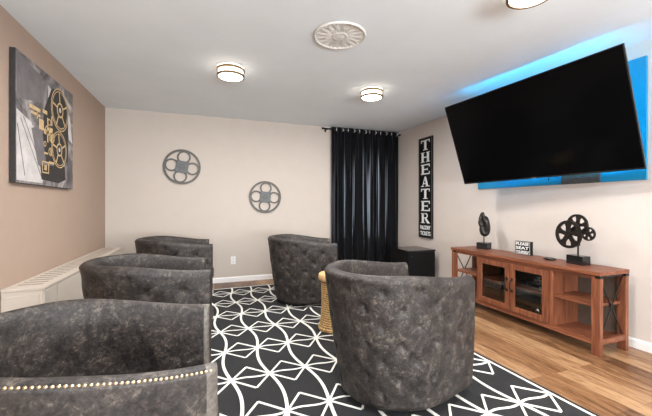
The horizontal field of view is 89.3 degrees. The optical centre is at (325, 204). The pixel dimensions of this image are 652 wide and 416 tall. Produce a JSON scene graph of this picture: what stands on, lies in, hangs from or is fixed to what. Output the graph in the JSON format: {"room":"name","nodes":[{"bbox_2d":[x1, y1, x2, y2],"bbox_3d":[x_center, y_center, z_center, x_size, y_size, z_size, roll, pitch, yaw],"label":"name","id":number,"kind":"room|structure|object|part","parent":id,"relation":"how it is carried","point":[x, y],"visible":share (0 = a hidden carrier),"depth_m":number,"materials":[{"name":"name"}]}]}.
{"room":"home theater room","nodes":[
{"label":"home theater room","id":0,"kind":"room"},
{"bbox_2d":[0,5,104,312],"bbox_3d":[-1.523,-0.073,0.406,0.100,2.440,8.410,0,0,-20],"label":"wall","id":1,"kind":"structure","parent":0,"point":[42,228],"depth_m":2.79,"materials":[{"name":"beige paint"}]},
{"bbox_2d":[9,47,72,188],"bbox_3d":[-2.294,-0.610,2.711,0.036,0.916,1.030,0,0,-20],"label":"print","id":2,"kind":"object","parent":1,"relation":"attached to","point":[40,108],"visible":1,"depth_m":2.52,"materials":[{"name":"grey paper"}]},
{"bbox_2d":[105,107,331,277],"bbox_3d":[-0.842,-0.073,5.214,4.690,2.440,0.150,0,0,-20],"label":"wall","id":3,"kind":"structure","parent":0,"point":[234,155],"depth_m":4.87,"materials":[{"name":"beige paint"}]},
{"bbox_2d":[163,149,200,183],"bbox_3d":[-2.040,-0.541,4.677,0.496,0.496,0.027,0,0,-20],"label":"reel","id":4,"kind":"object","parent":3,"relation":"attached to","point":[181,166],"visible":1,"depth_m":4.67,"materials":[{"name":"grey metal"}]},
{"bbox_2d":[231,256,235,263],"bbox_3d":[-1.387,0.827,4.928,0.072,0.116,0.008,0,0,-20],"label":"wall outlet","id":5,"kind":"object","parent":3,"relation":"attached to","point":[233,259],"visible":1,"depth_m":4.93,"materials":[{"name":"white plastic"}]},
{"bbox_2d":[213,274,272,282],"bbox_3d":[-0.814,1.109,5.138,4.490,0.075,0.013,0,0,-20],"label":"baseboard","id":6,"kind":"structure","parent":3,"relation":"attached to","point":[265,276],"depth_m":4.97,"materials":[{"name":"white paint"}]},
{"bbox_2d":[249,181,280,212],"bbox_3d":[-0.935,-0.123,5.082,0.492,0.492,0.027,0,0,-20],"label":"reel","id":7,"kind":"object","parent":3,"relation":"attached to","point":[264,196],"visible":1,"depth_m":5.07,"materials":[{"name":"grey metal"}]},
{"bbox_2d":[322,127,400,135],"bbox_3d":[0.611,-1.232,5.600,1.474,0.065,0.124,0,0,-20],"label":"curtain rod","id":8,"kind":"object","parent":3,"relation":"attached to","point":[325,129],"visible":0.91,"depth_m":5.50,"materials":[{"name":"black metal"}]},
{"bbox_2d":[332,127,366,260],"bbox_3d":[0.394,-0.076,5.475,0.630,2.406,0.088,0,0,-20],"label":"curtain","id":9,"kind":"object","parent":8,"relation":"hanging from","point":[348,147],"visible":0.93,"depth_m":5.47,"materials":[{"name":"black fabric"}]},
{"bbox_2d":[366,130,397,261],"bbox_3d":[0.985,-0.076,5.692,0.639,2.406,0.088,0,0,-20],"label":"curtain","id":10,"kind":"object","parent":8,"relation":"hanging from","point":[381,149],"visible":0.9,"depth_m":5.68,"materials":[{"name":"black fabric"}]},
{"bbox_2d":[0,0,651,132],"bbox_3d":[0.606,-1.343,1.266,4.690,0.100,8.760,0,0,-20],"label":"ceiling","id":11,"kind":"structure","parent":0,"point":[426,57],"depth_m":2.73,"materials":[{"name":"paint"}]},
{"bbox_2d":[217,64,244,81],"bbox_3d":[-0.900,-1.245,3.116,0.254,0.096,0.254,0,0,-20],"label":"ceiling lamp","id":12,"kind":"object","parent":11,"relation":"attached to","point":[225,72],"visible":1,"depth_m":3.04,"materials":[{"name":"white glass"}]},
{"bbox_2d":[314,21,365,48],"bbox_3d":[0.105,-1.280,2.507,0.400,0.015,0.400,0,0,-20],"label":"ceiling medallion","id":13,"kind":"object","parent":11,"relation":"attached to","point":[335,34],"visible":1,"depth_m":2.48,"materials":[{"name":"paint"}]},
{"bbox_2d":[360,87,382,101],"bbox_3d":[0.516,-1.245,3.720,0.254,0.096,0.254,0,0,-20],"label":"ceiling lamp","id":14,"kind":"object","parent":11,"relation":"attached to","point":[371,94],"visible":1,"depth_m":3.64,"materials":[{"name":"white glass"}]},
{"bbox_2d":[362,90,381,100],"bbox_3d":[0.516,-1.235,3.720,0.224,0.076,0.224,0,0,-20],"label":"diffuser","id":15,"kind":"object","parent":14,"relation":"attached to","point":[367,95],"depth_m":3.65,"materials":[{"name":"white glass"}]},
{"bbox_2d":[506,0,547,9],"bbox_3d":[1.185,-1.245,1.910,0.254,0.096,0.254,0,0,-20],"label":"ceiling lamp","id":16,"kind":"object","parent":11,"relation":"attached to","point":[512,4],"visible":1,"depth_m":1.97,"materials":[{"name":"white glass"}]},
{"bbox_2d":[509,0,543,7],"bbox_3d":[1.185,-1.235,1.910,0.224,0.076,0.224,0,0,-20],"label":"diffuser","id":17,"kind":"object","parent":16,"relation":"attached to","point":[512,3],"depth_m":1.97,"materials":[{"name":"white glass"}]},
{"bbox_2d":[213,279,651,415],"bbox_3d":[0.606,1.197,1.266,4.690,0.100,8.760,0,0,-20],"label":"floor","id":18,"kind":"structure","parent":0,"point":[619,382],"depth_m":2.42,"materials":[{"name":"brown wood"}]},
{"bbox_2d":[0,247,122,312],"bbox_3d":[-2.373,0.846,3.215,0.232,0.602,2.242,0,0,-20],"label":"radiator cover","id":19,"kind":"object","parent":18,"relation":"on","point":[62,282],"visible":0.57,"depth_m":2.42,"materials":[{"name":"metal"}]},
{"bbox_3d":[-1.994,0.847,2.163,0.185,0.500,0.005,0,0,-20],"label":"panel","id":20,"kind":"part","parent":19,"relation":"part of","materials":[{"name":"wood"}]},
{"bbox_3d":[-1.923,0.836,2.302,0.009,0.522,0.194,0,0,-20],"label":"panel","id":21,"kind":"part","parent":19,"relation":"part of","materials":[{"name":"wood"}]},
{"bbox_2d":[0,247,122,292],"bbox_3d":[-2.373,0.556,3.215,0.232,0.022,2.242,0,0,-20],"label":"grille","id":22,"kind":"object","parent":19,"relation":"attached to","point":[43,282],"depth_m":2.55,"materials":[{"name":"metal"}]},
{"bbox_3d":[-2.110,0.836,2.813,0.009,0.522,0.865,0,0,-20],"label":"panel","id":23,"kind":"part","parent":19,"relation":"part of","materials":[{"name":"ceramic"}]},
{"bbox_2d":[211,284,599,415],"bbox_3d":[-0.398,1.140,2.597,2.848,0.014,4.295,0,0,-22],"label":"area rug","id":24,"kind":"object","parent":18,"relation":"on","point":[272,356],"visible":0.4,"depth_m":2.21,"materials":[{"name":"black fabric"}]},
{"bbox_2d":[0,299,219,415],"bbox_3d":[-0.785,0.759,1.097,0.809,0.748,0.743,0,0,-21],"label":"barrel chair","id":25,"kind":"object","parent":24,"relation":"on","point":[76,357],"visible":1,"depth_m":1.24,"materials":[{"name":"leather"}]},
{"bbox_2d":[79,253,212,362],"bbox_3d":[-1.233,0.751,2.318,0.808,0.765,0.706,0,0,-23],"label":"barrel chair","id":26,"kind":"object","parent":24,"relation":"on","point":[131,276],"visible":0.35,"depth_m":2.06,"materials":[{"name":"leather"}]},
{"bbox_2d":[134,236,213,299],"bbox_3d":[-1.725,0.751,3.778,0.808,0.765,0.706,0,0,-23],"label":"barrel chair","id":27,"kind":"object","parent":24,"relation":"on","point":[160,245],"visible":0.27,"depth_m":3.52,"materials":[{"name":"leather"}]},
{"bbox_2d":[268,234,337,304],"bbox_3d":[-0.292,0.751,3.962,0.808,0.765,0.706,0,0,-8],"label":"barrel chair","id":28,"kind":"object","parent":24,"relation":"on","point":[297,261],"visible":0.87,"depth_m":3.65,"materials":[{"name":"leather"}]},
{"bbox_2d":[318,271,332,333],"bbox_3d":[0.082,0.880,3.044,0.312,0.506,0.312,0,0,-20],"label":"side table","id":29,"kind":"object","parent":24,"relation":"on","point":[325,325],"visible":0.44,"depth_m":2.95,"materials":[{"name":"wicker"}]},
{"bbox_2d":[324,260,474,411],"bbox_3d":[0.401,0.751,2.053,0.840,0.765,0.706,0,0,-31],"label":"barrel chair","id":30,"kind":"object","parent":24,"relation":"on","point":[403,342],"visible":1,"depth_m":1.76,"materials":[{"name":"leather"}]},
{"bbox_2d":[391,246,435,276],"bbox_3d":[1.302,0.898,4.930,0.464,0.498,0.484,0,0,-20],"label":"base cabinet","id":31,"kind":"object","parent":18,"relation":"on","point":[420,261],"visible":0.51,"depth_m":4.74,"materials":[{"name":"black wood"}]},
{"bbox_3d":[1.299,0.660,4.939,0.464,0.022,0.464,0,0,-20],"label":"panel","id":32,"kind":"part","parent":31,"relation":"part of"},
{"bbox_3d":[1.378,0.892,4.723,0.430,0.420,0.008,0,0,-20],"label":"door","id":33,"kind":"part","parent":31,"relation":"part of","materials":[{"name":"black wood"}]},
{"bbox_2d":[451,246,629,356],"bbox_3d":[1.931,0.827,3.280,0.389,0.640,1.602,0,0,-20],"label":"media console","id":34,"kind":"object","parent":18,"relation":"on","point":[589,304],"visible":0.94,"depth_m":2.89,"materials":[{"name":"brown wood"}]},
{"bbox_3d":[1.542,0.844,3.951,0.036,0.607,0.062,0,0,-20],"label":"leg","id":35,"kind":"part","parent":34,"relation":"part of","materials":[{"name":"brown wood"}]},
{"bbox_2d":[457,267,476,275],"bbox_3d":[1.748,0.774,3.838,0.305,0.022,0.342,0,0,-20],"label":"shelf","id":36,"kind":"object","parent":34,"relation":"attached to","point":[473,270],"depth_m":3.84,"materials":[{"name":"brown wood"}]},
{"bbox_3d":[1.832,0.844,4.058,0.036,0.607,0.062,0,0,-20],"label":"leg","id":37,"kind":"part","parent":34,"relation":"part of","materials":[{"name":"brown wood"}]},
{"bbox_2d":[476,212,490,249],"bbox_3d":[1.829,0.294,3.815,0.110,0.426,0.131,0,0,-40],"label":"knot sculpture","id":38,"kind":"object","parent":34,"relation":"on","point":[483,222],"visible":1,"depth_m":3.79,"materials":[{"name":"brown metal"}]},
{"bbox_3d":[1.728,0.798,3.404,0.004,0.360,0.295,0,0,-20],"label":"glass pane","id":39,"kind":"part","parent":34,"relation":"part of","materials":[{"name":"clear glass"}]},
{"bbox_3d":[1.728,0.798,3.404,0.020,0.456,0.391,0,0,-20],"label":"door","id":40,"kind":"part","parent":34,"relation":"part of","materials":[{"name":"brown wood"}]},
{"bbox_3d":[1.805,0.553,3.234,0.024,0.027,1.466,0,0,-20],"label":"rail","id":41,"kind":"part","parent":34,"relation":"part of","materials":[{"name":"brown wood"}]},
{"bbox_2d":[515,240,532,255],"bbox_3d":[2.023,0.440,3.378,0.046,0.135,0.164,0,0,-26],"label":"table sign","id":42,"kind":"object","parent":34,"relation":"on","point":[521,247],"visible":1,"depth_m":3.36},
{"bbox_3d":[1.862,0.798,3.038,0.004,0.360,0.283,0,0,-20],"label":"glass pane","id":43,"kind":"part","parent":34,"relation":"part of","materials":[{"name":"clear glass"}]},
{"bbox_3d":[1.862,0.798,3.038,0.020,0.456,0.379,0,0,-20],"label":"door","id":44,"kind":"part","parent":34,"relation":"part of","materials":[{"name":"brown wood"}]},
{"bbox_3d":[1.805,1.050,3.234,0.024,0.043,1.466,0,0,-20],"label":"rail","id":45,"kind":"part","parent":34,"relation":"part of","materials":[{"name":"brown wood"}]},
{"bbox_3d":[1.959,1.045,3.291,0.302,0.020,1.530,0,0,-20],"label":"panel","id":46,"kind":"part","parent":34,"relation":"part of","materials":[{"name":"brown wood"}]},
{"bbox_2d":[543,257,556,260],"bbox_3d":[2.067,0.497,3.048,0.108,0.020,0.108,0,0,-20],"label":"puck","id":47,"kind":"object","parent":34,"relation":"on","point":[545,258],"visible":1,"depth_m":3.02,"materials":[{"name":"black metal"}]},
{"bbox_2d":[555,214,595,265],"bbox_3d":[2.154,0.293,2.848,0.084,0.428,0.344,0,0,-12],"label":"sculpture","id":48,"kind":"object","parent":34,"relation":"on","point":[576,259],"visible":1,"depth_m":2.82,"materials":[{"name":"brown metal"}]},
{"bbox_2d":[554,291,619,305],"bbox_3d":[2.154,0.774,2.731,0.305,0.022,0.330,0,0,-20],"label":"shelf","id":49,"kind":"object","parent":34,"relation":"attached to","point":[583,297],"depth_m":2.72,"materials":[{"name":"brown wood"}]},
{"bbox_3d":[2.068,0.844,2.517,0.036,0.607,0.062,0,0,-20],"label":"leg","id":50,"kind":"part","parent":34,"relation":"part of","materials":[{"name":"brown wood"}]},
{"bbox_3d":[2.301,0.787,2.791,0.008,0.494,0.317,0,0,-20],"label":"panel","id":51,"kind":"part","parent":34,"relation":"part of","materials":[{"name":"brown wood"}]},
{"bbox_3d":[2.216,1.042,2.561,0.273,0.040,0.030,0,0,-20],"label":"rail","id":52,"kind":"part","parent":34,"relation":"part of","materials":[{"name":"brown wood"}]},
{"bbox_3d":[2.358,0.844,2.623,0.036,0.607,0.062,0,0,-20],"label":"leg","id":53,"kind":"part","parent":34,"relation":"part of","materials":[{"name":"brown wood"}]},
{"bbox_2d":[398,38,651,342],"bbox_3d":[2.787,-0.073,1.986,0.100,2.440,8.410,0,0,-20],"label":"wall","id":54,"kind":"structure","parent":0,"point":[619,213],"depth_m":3.48,"materials":[{"name":"beige paint"}]},
{"bbox_2d":[419,135,432,238],"bbox_3d":[1.556,-0.271,5.146,0.030,1.565,0.330,0,0,-20],"label":"sign","id":55,"kind":"object","parent":54,"relation":"attached to","point":[425,144],"visible":1,"depth_m":5.12,"materials":[{"name":"black wood"}]},
{"bbox_2d":[435,276,651,353],"bbox_3d":[2.736,1.109,1.960,0.013,0.075,8.396,0,0,-20],"label":"baseboard","id":56,"kind":"structure","parent":54,"relation":"attached to","point":[642,345],"depth_m":2.61,"materials":[{"name":"white paint"}]},
{"bbox_2d":[478,55,647,188],"bbox_3d":[2.208,-0.682,3.366,0.033,0.972,1.690,0,0,-20],"label":"board","id":57,"kind":"object","parent":54,"relation":"attached to","point":[638,67],"visible":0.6,"depth_m":2.66,"materials":[{"name":"blue metal"}]},
{"bbox_2d":[445,43,646,183],"bbox_3d":[1.977,-0.677,3.145,0.604,0.907,1.631,0,0,-26],"label":"television","id":58,"kind":"object","parent":57,"relation":"attached to","point":[579,116],"visible":1,"depth_m":2.82,"materials":[{"name":"black"}]}
]}

